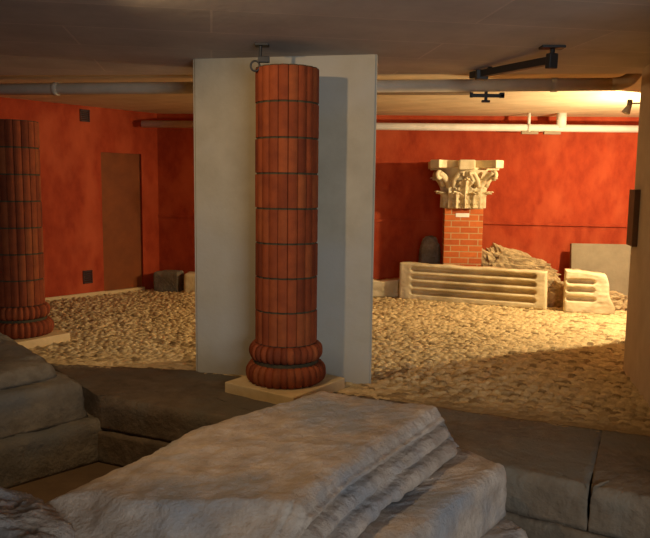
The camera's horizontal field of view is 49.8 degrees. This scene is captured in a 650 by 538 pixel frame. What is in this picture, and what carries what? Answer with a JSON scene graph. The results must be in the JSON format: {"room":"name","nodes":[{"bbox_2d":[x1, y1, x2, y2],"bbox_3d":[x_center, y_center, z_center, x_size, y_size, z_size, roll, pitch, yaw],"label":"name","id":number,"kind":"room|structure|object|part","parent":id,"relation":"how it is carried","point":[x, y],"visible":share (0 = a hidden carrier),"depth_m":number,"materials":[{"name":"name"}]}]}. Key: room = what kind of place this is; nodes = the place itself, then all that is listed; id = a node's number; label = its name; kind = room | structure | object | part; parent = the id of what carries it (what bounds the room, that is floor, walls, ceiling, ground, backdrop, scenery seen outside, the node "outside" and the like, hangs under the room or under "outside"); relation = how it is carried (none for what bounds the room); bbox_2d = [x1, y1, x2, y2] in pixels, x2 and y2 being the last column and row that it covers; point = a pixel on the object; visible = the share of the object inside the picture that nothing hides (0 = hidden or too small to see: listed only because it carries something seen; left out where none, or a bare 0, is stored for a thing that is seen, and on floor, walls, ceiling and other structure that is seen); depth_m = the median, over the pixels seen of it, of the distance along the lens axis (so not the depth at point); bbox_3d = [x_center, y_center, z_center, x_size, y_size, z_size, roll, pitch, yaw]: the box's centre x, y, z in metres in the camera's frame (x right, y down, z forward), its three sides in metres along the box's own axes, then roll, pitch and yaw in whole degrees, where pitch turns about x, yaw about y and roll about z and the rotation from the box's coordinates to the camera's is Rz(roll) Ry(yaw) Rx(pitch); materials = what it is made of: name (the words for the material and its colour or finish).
{"room":"archaeological museum","nodes":[
{"label":"archaeological museum","id":0,"kind":"room"},
{"bbox_2d":[9,462,121,503],"bbox_3d":[-0.720,1.700,4.328,11.800,0.200,13.600,1,7,0],"label":"floor","id":1,"kind":"structure","parent":0,"point":[46,489],"depth_m":4.96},
{"bbox_2d":[0,413,102,488],"bbox_3d":[-3.065,1.328,4.953,1.465,0.337,2.688,7,9,44],"label":"stone block","id":2,"kind":"object","parent":1,"relation":"on","point":[25,458],"visible":0.43,"depth_m":5.06,"materials":[{"name":"grey stone"}]},
{"bbox_2d":[0,371,87,438],"bbox_3d":[-3.220,1.029,4.921,1.399,0.314,2.719,7,9,44],"label":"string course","id":3,"kind":"object","parent":2,"relation":"on","point":[28,408],"visible":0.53,"depth_m":5.16,"materials":[{"name":"grey stone"}]},
{"bbox_2d":[0,333,56,389],"bbox_3d":[-3.344,0.772,5.027,1.291,0.217,2.477,7,9,44],"label":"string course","id":4,"kind":"object","parent":3,"relation":"on","point":[19,366],"visible":1,"depth_m":5.39,"materials":[{"name":"grey stone"}]},
{"bbox_2d":[97,430,169,466],"bbox_3d":[-1.234,1.365,5.194,1.107,0.251,0.209,4,7,24],"label":"footing stone","id":5,"kind":"object","parent":1,"relation":"on","point":[118,449],"visible":0.32,"depth_m":5.22,"materials":[{"name":"stone"}]},
{"bbox_2d":[482,518,527,537],"bbox_3d":[-0.435,1.569,3.099,1.838,0.352,2.942,5,8,34],"label":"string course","id":6,"kind":"object","parent":1,"relation":"on","point":[504,528],"visible":0.08,"depth_m":3.66,"materials":[{"name":"grey stone"}]},
{"bbox_2d":[358,448,506,537],"bbox_3d":[-0.367,1.253,3.163,1.542,0.307,2.786,5,8,33],"label":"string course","id":7,"kind":"object","parent":6,"relation":"on","point":[465,497],"visible":0.13,"depth_m":3.46,"materials":[{"name":"grey stone"}]},
{"bbox_2d":[0,486,74,537],"bbox_3d":[-1.348,1.026,2.503,0.920,0.307,0.865,1,7,0],"label":"rock","id":8,"kind":"object","parent":7,"relation":"on","point":[22,515],"visible":1,"depth_m":2.57,"materials":[{"name":"grey stone"}]},
{"bbox_2d":[45,391,458,537],"bbox_3d":[-0.247,0.964,3.290,1.086,0.272,2.350,5,8,31],"label":"block","id":9,"kind":"object","parent":7,"relation":"on","point":[321,464],"visible":0.99,"depth_m":3.06,"materials":[{"name":"stone"}]},
{"bbox_2d":[504,511,614,537],"bbox_3d":[1.329,1.540,3.953,1.798,0.254,0.206,4,8,28],"label":"footing stone","id":10,"kind":"object","parent":1,"relation":"on","point":[534,528],"visible":0.23,"depth_m":3.92,"materials":[{"name":"grey stone"}]},
{"bbox_2d":[360,396,602,529],"bbox_3d":[0.878,1.199,4.658,1.762,0.260,1.014,4,7,27],"label":"stone block","id":11,"kind":"object","parent":10,"relation":"on","point":[549,468],"visible":0.52,"depth_m":4.22,"materials":[{"name":"grey stone"}]},
{"bbox_2d":[588,430,649,537],"bbox_3d":[1.934,1.274,4.124,0.649,0.261,1.065,4,7,25],"label":"stone block","id":12,"kind":"object","parent":10,"relation":"on","point":[620,486],"visible":0.99,"depth_m":3.82,"materials":[{"name":"grey stone"}]},
{"bbox_3d":[-0.094,1.439,4.672,1.377,0.252,0.770,1,7,0],"label":"footing stone","id":13,"kind":"object","parent":1,"relation":"on","visible":0},
{"bbox_2d":[51,364,362,442],"bbox_3d":[-1.197,1.062,5.614,2.885,0.260,0.969,4,7,24],"label":"stone block","id":14,"kind":"object","parent":13,"relation":"on","point":[165,405],"visible":0.57,"depth_m":5.31,"materials":[{"name":"grey stone"}]},
{"bbox_2d":[225,63,344,403],"bbox_3d":[-0.297,-0.263,5.407,0.679,2.497,0.679,5,8,35],"label":"brick column","id":15,"kind":"structure","parent":14,"relation":"on","point":[285,365],"depth_m":5.22,"materials":[{"name":"brick"}]},
{"bbox_2d":[0,97,158,297],"bbox_3d":[-4.556,-0.580,8.828,0.250,3.190,5.975,6,9,40],"label":"wall","id":16,"kind":"structure","parent":0,"point":[71,148],"depth_m":9.89,"materials":[{"name":"red paint"}]},
{"bbox_2d":[80,109,89,121],"bbox_3d":[-3.371,-2.153,9.825,0.017,0.170,0.150,6,9,40],"label":"air vent","id":17,"kind":"object","parent":16,"relation":"in","point":[84,114],"visible":1,"depth_m":9.82,"materials":[{"name":"metal"}]},
{"bbox_2d":[83,270,92,283],"bbox_3d":[-3.413,0.113,10.072,0.017,0.190,0.150,6,9,40],"label":"air vent","id":18,"kind":"object","parent":16,"relation":"in","point":[87,274],"visible":1,"depth_m":10.07,"materials":[{"name":"metal"}]},
{"bbox_2d":[45,287,144,300],"bbox_3d":[-4.608,0.536,8.722,0.064,0.095,5.565,6,9,40],"label":"baseboard","id":19,"kind":"structure","parent":16,"relation":"attached to","point":[117,291],"depth_m":10.15,"materials":[{"name":"beige paint"}]},
{"bbox_2d":[101,152,141,290],"bbox_3d":[-3.058,-0.691,10.484,0.045,2.060,0.688,6,9,40],"label":"door","id":20,"kind":"structure","parent":16,"relation":"in","point":[120,172],"depth_m":10.47,"materials":[{"name":"brown paint"}]},
{"bbox_2d":[0,74,641,116],"bbox_3d":[-0.479,-2.251,8.680,11.856,0.260,4.442,1,7,5],"label":"ceiling","id":21,"kind":"structure","parent":0,"point":[515,103],"depth_m":8.82,"materials":[{"name":"paint"}]},
{"bbox_2d":[0,74,641,102],"bbox_3d":[-1.099,-1.863,7.092,8.240,0.371,0.132,2,7,8],"label":"pipe","id":22,"kind":"object","parent":21,"relation":"attached to","point":[554,84],"depth_m":6.75,"materials":[{"name":"grey metal"}]},
{"bbox_3d":[1.560,-1.659,6.741,0.330,0.110,0.040,1,7,0],"label":"pipe bracket","id":23,"kind":"part","parent":22,"relation":"part of","materials":[{"name":"black metal"}]},
{"bbox_2d":[141,113,638,134],"bbox_3d":[0.950,-2.134,10.188,7.364,0.310,0.138,1,7,3],"label":"pipe","id":24,"kind":"object","parent":21,"relation":"hanging from","point":[560,126],"visible":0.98,"depth_m":10.07,"materials":[{"name":"white metal"}]},
{"bbox_2d":[377,92,469,94],"bbox_3d":[0.670,-1.904,7.383,1.700,0.110,0.200,1,7,6],"label":"duct","id":25,"kind":"object","parent":21,"relation":"attached to","point":[378,93],"visible":0.14,"depth_m":7.33,"materials":[{"name":"grey metal"}]},
{"bbox_2d":[0,0,649,74],"bbox_3d":[-0.683,-1.452,2.096,11.800,0.320,9.900,1,7,0],"label":"ceiling","id":26,"kind":"structure","parent":0,"point":[38,37],"depth_m":4.72,"materials":[{"name":"concrete"}]},
{"bbox_2d":[250,43,269,71],"bbox_3d":[-0.479,-1.545,5.126,0.146,0.200,0.100,1,7,0],"label":"ceiling hook","id":27,"kind":"object","parent":26,"relation":"attached to","point":[261,59],"visible":1,"depth_m":5.11,"materials":[{"name":"black metal"}]},
{"bbox_3d":[-0.474,-1.577,5.122,0.029,0.111,0.023,1,7,0],"label":"stem","id":28,"kind":"part","parent":27,"relation":"part of","materials":[{"name":"black metal"}]},
{"bbox_3d":[-0.460,-1.636,5.115,0.100,0.016,0.100,1,7,0],"label":"mounting plate","id":29,"kind":"part","parent":27,"relation":"part of","materials":[{"name":"black metal"}]},
{"bbox_2d":[469,45,565,79],"bbox_3d":[1.499,-1.602,5.583,0.189,0.168,1.208,-1,7,-16],"label":"rail","id":30,"kind":"object","parent":26,"relation":"hanging from","point":[550,61],"visible":0.99,"depth_m":5.35,"materials":[{"name":"black metal"}]},
{"bbox_3d":[1.474,-1.607,5.609,0.060,0.110,1.144,-2,7,-19],"label":"rail","id":31,"kind":"part","parent":30,"relation":"part of","materials":[{"name":"black metal"}]},
{"bbox_3d":[1.644,-1.604,5.066,0.170,0.018,0.100,1,7,0],"label":"mounting plate","id":32,"kind":"part","parent":30,"relation":"part of","materials":[{"name":"black metal"}]},
{"bbox_2d":[157,113,638,281],"bbox_3d":[1.214,-0.753,10.895,8.007,3.190,0.250,1,7,2],"label":"wall","id":33,"kind":"structure","parent":0,"point":[566,177],"depth_m":10.66,"materials":[{"name":"red paint"}]},
{"bbox_2d":[159,215,626,226],"bbox_3d":[1.209,-0.735,10.756,7.608,0.095,0.030,1,7,2],"label":"trim","id":34,"kind":"structure","parent":33,"relation":"attached to","point":[182,216],"depth_m":10.68,"materials":[{"name":"red paint"}]},
{"bbox_2d":[623,64,649,407],"bbox_3d":[2.522,0.045,4.476,0.450,3.130,3.400,2,7,13],"label":"wall partition","id":35,"kind":"structure","parent":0,"point":[636,366],"depth_m":5.74,"materials":[{"name":"beige paint"}]},
{"bbox_2d":[621,99,639,114],"bbox_3d":[2.896,-1.475,6.296,0.130,0.139,0.514,-2,7,-22],"label":"spot lamp","id":36,"kind":"object","parent":35,"relation":"attached to","point":[627,109],"visible":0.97,"depth_m":6.46,"materials":[{"name":"black metal"}]},
{"bbox_3d":[2.795,-1.474,6.489,0.086,0.090,0.078,1,7,0],"label":"lamp shade","id":37,"kind":"part","parent":36,"relation":"part of","materials":[{"name":"black metal"}]},
{"bbox_2d":[626,190,640,246],"bbox_3d":[2.642,-0.440,6.000,0.045,0.480,0.250,2,7,13],"label":"wall panel","id":38,"kind":"object","parent":35,"relation":"attached to","point":[634,195],"visible":1,"depth_m":5.90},
{"bbox_3d":[-0.713,1.068,6.922,11.400,0.450,8.300,1,7,0],"label":"floor","id":39,"kind":"structure","parent":0,"visible":0},
{"bbox_2d":[193,54,377,383],"bbox_3d":[-0.372,-0.377,5.972,1.642,2.710,0.445,2,7,11],"label":"pillar","id":40,"kind":"structure","parent":39,"relation":"on","point":[224,105],"depth_m":5.74,"materials":[{"name":"grey paint"}]},
{"bbox_2d":[29,289,649,435],"bbox_3d":[-0.206,0.754,7.356,10.604,0.067,7.209,1,7,2],"label":"pebble bed","id":41,"kind":"object","parent":39,"relation":"on","point":[554,366],"visible":0.49,"depth_m":6.85,"materials":[{"name":"beige gravel"}]},
{"bbox_2d":[0,119,69,348],"bbox_3d":[-3.096,-0.347,7.042,0.679,2.236,0.679,5,8,35],"label":"brick column","id":42,"kind":"structure","parent":41,"relation":"on","point":[24,310],"depth_m":6.86,"materials":[{"name":"brick"}]},
{"bbox_2d":[153,270,183,291],"bbox_3d":[-2.393,0.186,10.758,0.400,0.330,0.311,2,7,10],"label":"stone block","id":43,"kind":"object","parent":41,"relation":"on","point":[165,280],"visible":0.98,"depth_m":10.62,"materials":[{"name":"grey stone"}]},
{"bbox_2d":[184,271,194,292],"bbox_3d":[-1.806,0.208,10.669,0.641,0.321,0.304,1,7,4],"label":"stone block","id":44,"kind":"object","parent":41,"relation":"on","point":[189,277],"visible":0.23,"depth_m":10.54,"materials":[{"name":"beige stone"}]},
{"bbox_2d":[373,278,399,296],"bbox_3d":[0.705,0.262,10.430,0.800,0.280,0.229,1,7,5],"label":"stone fragment","id":45,"kind":"object","parent":41,"relation":"on","point":[383,287],"visible":0.45,"depth_m":10.31,"materials":[{"name":"beige stone"}]},
{"bbox_2d":[418,235,440,263],"bbox_3d":[1.568,-0.041,10.523,0.337,0.931,0.248,1,7,0],"label":"stone","id":46,"kind":"object","parent":41,"relation":"on","point":[429,251],"visible":0.38,"depth_m":10.40,"materials":[{"name":"grey stone"}]},
{"bbox_2d":[399,262,547,309],"bbox_3d":[2.051,0.221,9.815,2.062,0.536,0.177,4,7,23],"label":"slab","id":47,"kind":"object","parent":41,"relation":"on","point":[477,285],"visible":1,"depth_m":9.76,"materials":[{"name":"beige stone"}]},
{"bbox_2d":[481,243,560,275],"bbox_3d":[2.804,0.049,10.185,1.296,0.860,0.471,1,7,0],"label":"rubble mass","id":48,"kind":"object","parent":41,"relation":"on","point":[496,255],"visible":0.44,"depth_m":10.02,"materials":[{"name":"stone"}]},
{"bbox_2d":[548,274,563,306],"bbox_3d":[3.095,0.305,9.719,0.546,0.466,0.392,1,7,0],"label":"rubble stone","id":49,"kind":"object","parent":41,"relation":"on","point":[555,285],"visible":0.41,"depth_m":9.57,"materials":[{"name":"beige stone"}]},
{"bbox_2d":[563,268,614,314],"bbox_3d":[3.480,0.296,9.215,0.632,0.561,0.270,3,7,16],"label":"fragment","id":50,"kind":"object","parent":41,"relation":"on","point":[584,291],"visible":1,"depth_m":9.13,"materials":[{"name":"beige stone"}]},
{"bbox_2d":[570,243,630,299],"bbox_3d":[4.136,0.052,10.336,1.000,0.843,0.228,1,7,6],"label":"tablet","id":51,"kind":"object","parent":41,"relation":"on","point":[613,260],"visible":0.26,"depth_m":10.29,"materials":[{"name":"beige stone"}]},
{"bbox_2d":[609,291,627,310],"bbox_3d":[3.916,0.430,9.533,0.413,0.282,0.328,1,7,0],"label":"rubble stone","id":52,"kind":"object","parent":41,"relation":"on","point":[619,301],"visible":0.38,"depth_m":9.41,"materials":[{"name":"beige stone"}]},
{"bbox_2d":[441,208,482,265],"bbox_3d":[1.993,-0.212,10.242,0.540,1.365,0.420,1,7,6],"label":"brick pier","id":53,"kind":"object","parent":39,"relation":"on","point":[461,236],"visible":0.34,"depth_m":10.01,"materials":[{"name":"red brick"}]},
{"bbox_2d":[456,213,468,216],"bbox_3d":[1.957,-0.766,9.964,0.190,0.056,0.006,1,7,6],"label":"plate","id":54,"kind":"object","parent":53,"relation":"attached to","point":[457,214],"visible":1,"depth_m":9.96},
{"bbox_2d":[428,160,503,208],"bbox_3d":[2.005,-1.221,10.124,1.001,0.676,1.001,1,7,6],"label":"carved capital","id":55,"kind":"object","parent":53,"relation":"on","point":[464,184],"visible":1,"depth_m":9.84,"materials":[{"name":"beige stone"}]}
]}

